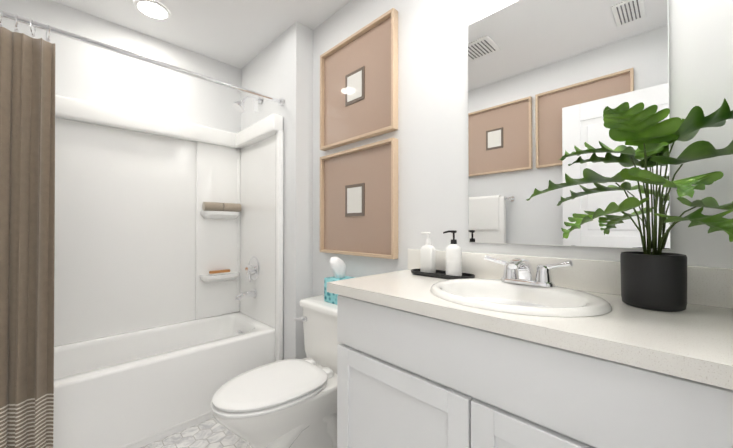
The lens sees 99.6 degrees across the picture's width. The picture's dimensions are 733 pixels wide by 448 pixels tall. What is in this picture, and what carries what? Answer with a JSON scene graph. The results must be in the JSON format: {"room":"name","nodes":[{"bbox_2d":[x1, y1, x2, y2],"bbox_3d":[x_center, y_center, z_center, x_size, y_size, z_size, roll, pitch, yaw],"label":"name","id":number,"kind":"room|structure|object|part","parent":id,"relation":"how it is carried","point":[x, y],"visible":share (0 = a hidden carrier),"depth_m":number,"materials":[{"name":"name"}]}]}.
{"room":"bathroom","nodes":[
{"label":"bathroom","id":0,"kind":"room"},
{"bbox_2d":[0,0,240,132],"bbox_3d":[-1.668,-0.086,2.059,1.620,2.440,0.120,1,-1,-45],"label":"wall","id":1,"kind":"structure","parent":0,"point":[89,73],"depth_m":2.07,"materials":[{"name":"paint"}]},
{"bbox_2d":[140,418,247,447],"bbox_3d":[-0.045,1.169,0.586,1.870,0.100,4.480,1,-1,-45],"label":"floor","id":2,"kind":"structure","parent":0,"point":[212,433],"depth_m":1.62,"materials":[{"name":"tile"}]},
{"bbox_2d":[53,95,283,447],"bbox_3d":[-1.333,0.081,1.803,1.494,2.099,0.707,1,-1,-45],"label":"bathtub","id":3,"kind":"object","parent":2,"relation":"on","point":[168,297],"visible":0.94,"depth_m":2.04,"materials":[{"name":"white plastic"}]},
{"bbox_2d":[211,295,339,447],"bbox_3d":[-0.342,0.776,1.492,0.755,0.701,0.484,1,-1,-45],"label":"toilet","id":4,"kind":"object","parent":2,"relation":"on","point":[288,403],"visible":0.81,"depth_m":1.38,"materials":[{"name":"white ceramic"}]},
{"bbox_3d":[-0.421,0.728,1.414,0.534,0.044,0.376,1,-1,-45],"label":"seat lid","id":5,"kind":"part","parent":4,"relation":"part of","materials":[{"name":"white plastic"}]},
{"bbox_3d":[-0.370,0.531,1.738,0.033,0.032,0.087,1,-1,-45],"label":"flush lever","id":6,"kind":"part","parent":4,"relation":"part of","materials":[{"name":"silver metal"}]},
{"bbox_2d":[324,257,354,304],"bbox_3d":[-0.146,0.304,1.705,0.140,0.246,0.130,1,-1,-45],"label":"tissue box","id":7,"kind":"object","parent":4,"relation":"on","point":[337,266],"visible":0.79,"depth_m":1.68,"materials":[{"name":"teal cardboard"}]},
{"bbox_2d":[327,249,732,447],"bbox_3d":[0.415,0.615,0.925,0.502,1.013,1.087,1,-1,-45],"label":"bathroom vanity","id":8,"kind":"object","parent":2,"relation":"on","point":[508,351],"visible":0.98,"depth_m":0.74,"materials":[{"name":"white paint"}]},
{"bbox_2d":[411,230,474,278],"bbox_3d":[0.307,0.120,1.277,0.104,0.189,0.280,1,-1,-45],"label":"soap tray","id":9,"kind":"object","parent":8,"relation":"on","point":[453,260],"visible":0.96,"depth_m":1.23,"materials":[{"name":"black"}]},
{"bbox_2d":[420,232,435,272],"bbox_3d":[0.263,0.122,1.325,0.040,0.174,0.059,1,-1,-45],"label":"lotion bottle","id":10,"kind":"object","parent":9,"relation":"on","point":[427,252],"depth_m":1.31,"materials":[{"name":"white plastic"}]},
{"bbox_2d":[443,230,461,275],"bbox_3d":[0.344,0.117,1.240,0.064,0.182,0.075,1,-1,-45],"label":"dispenser","id":11,"kind":"object","parent":9,"relation":"on","point":[453,251],"depth_m":1.21,"materials":[{"name":"white plastic"}]},
{"bbox_2d":[430,278,611,316],"bbox_3d":[0.423,0.279,0.918,0.410,0.167,0.480,1,-1,-45],"label":"sink","id":12,"kind":"object","parent":8,"relation":"in","point":[514,297],"depth_m":0.92,"materials":[{"name":"white ceramic"}]},
{"bbox_2d":[484,255,572,286],"bbox_3d":[0.476,0.228,0.971,0.200,0.239,0.267,1,-1,-45],"label":"faucet","id":13,"kind":"object","parent":8,"relation":"on","point":[524,277],"depth_m":1.00,"materials":[{"name":"silver metal"}]},
{"bbox_2d":[526,98,732,311],"bbox_3d":[0.672,-0.047,0.748,0.369,0.513,0.552,1,-1,-45],"label":"potted plant","id":14,"kind":"object","parent":8,"relation":"on","point":[655,279],"visible":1,"depth_m":0.74,"materials":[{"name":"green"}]},
{"bbox_2d":[52,0,350,68],"bbox_3d":[-0.566,-1.366,1.137,1.870,0.100,3.000,1,-1,-45],"label":"ceiling","id":15,"kind":"structure","parent":0,"point":[240,34],"depth_m":1.99,"materials":[{"name":"paint"}]},
{"bbox_2d":[133,0,170,19],"bbox_3d":[-1.302,-1.304,1.886,0.190,0.008,0.190,1,-1,-45],"label":"recessed light","id":16,"kind":"object","parent":15,"relation":"in","point":[153,9],"visible":1,"depth_m":1.88,"materials":[{"name":"white"}]},
{"bbox_2d":[241,21,312,359],"bbox_3d":[-0.705,-0.083,2.415,0.250,2.440,0.970,1,-1,-45],"label":"wall","id":17,"kind":"structure","parent":0,"point":[280,66],"depth_m":2.05,"materials":[{"name":"paint"}]},
{"bbox_2d":[313,0,732,295],"bbox_3d":[0.397,-0.093,1.396,0.120,2.440,2.030,1,-1,-45],"label":"wall","id":18,"kind":"structure","parent":0,"point":[430,134],"depth_m":1.34,"materials":[{"name":"paint"}]},
{"bbox_2d":[320,138,397,258],"bbox_3d":[-0.068,-0.124,1.751,0.039,0.600,0.610,1,-1,-45],"label":"picture frame","id":19,"kind":"object","parent":18,"relation":"attached to","point":[358,201],"visible":1,"depth_m":1.71,"materials":[{"name":"paper"}]},
{"bbox_2d":[320,8,397,150],"bbox_3d":[-0.068,-0.769,1.758,0.039,0.600,0.610,1,-1,-45],"label":"picture frame","id":20,"kind":"object","parent":18,"relation":"attached to","point":[358,85],"visible":1,"depth_m":1.72,"materials":[{"name":"paper"}]},
{"bbox_2d":[468,0,670,249],"bbox_3d":[0.632,-0.376,1.071,0.006,0.900,0.595,1,-1,-45],"label":"mirror","id":21,"kind":"object","parent":18,"relation":"attached to","point":[549,81],"visible":1,"depth_m":1.05,"materials":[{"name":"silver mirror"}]},
{"bbox_3d":[-1.145,-0.103,0.466,0.120,2.440,2.880,1,-1,-45],"label":"wall","id":22,"kind":"structure","parent":0,"visible":0},
{"bbox_2d":[0,9,283,447],"bbox_3d":[-1.100,0.118,1.569,1.494,1.961,0.077,1,-1,-45],"label":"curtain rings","id":23,"kind":"object","parent":22,"relation":"attached to","point":[27,167],"visible":1,"depth_m":1.27,"materials":[{"name":"silver metal"}]},
{"bbox_2d":[0,27,54,447],"bbox_3d":[-1.477,0.160,1.181,0.408,1.870,0.058,1,-1,-45],"label":"shower curtain","id":24,"kind":"object","parent":23,"relation":"hanging from","point":[27,64],"depth_m":1.27,"materials":[{"name":"fabric"}]}
]}

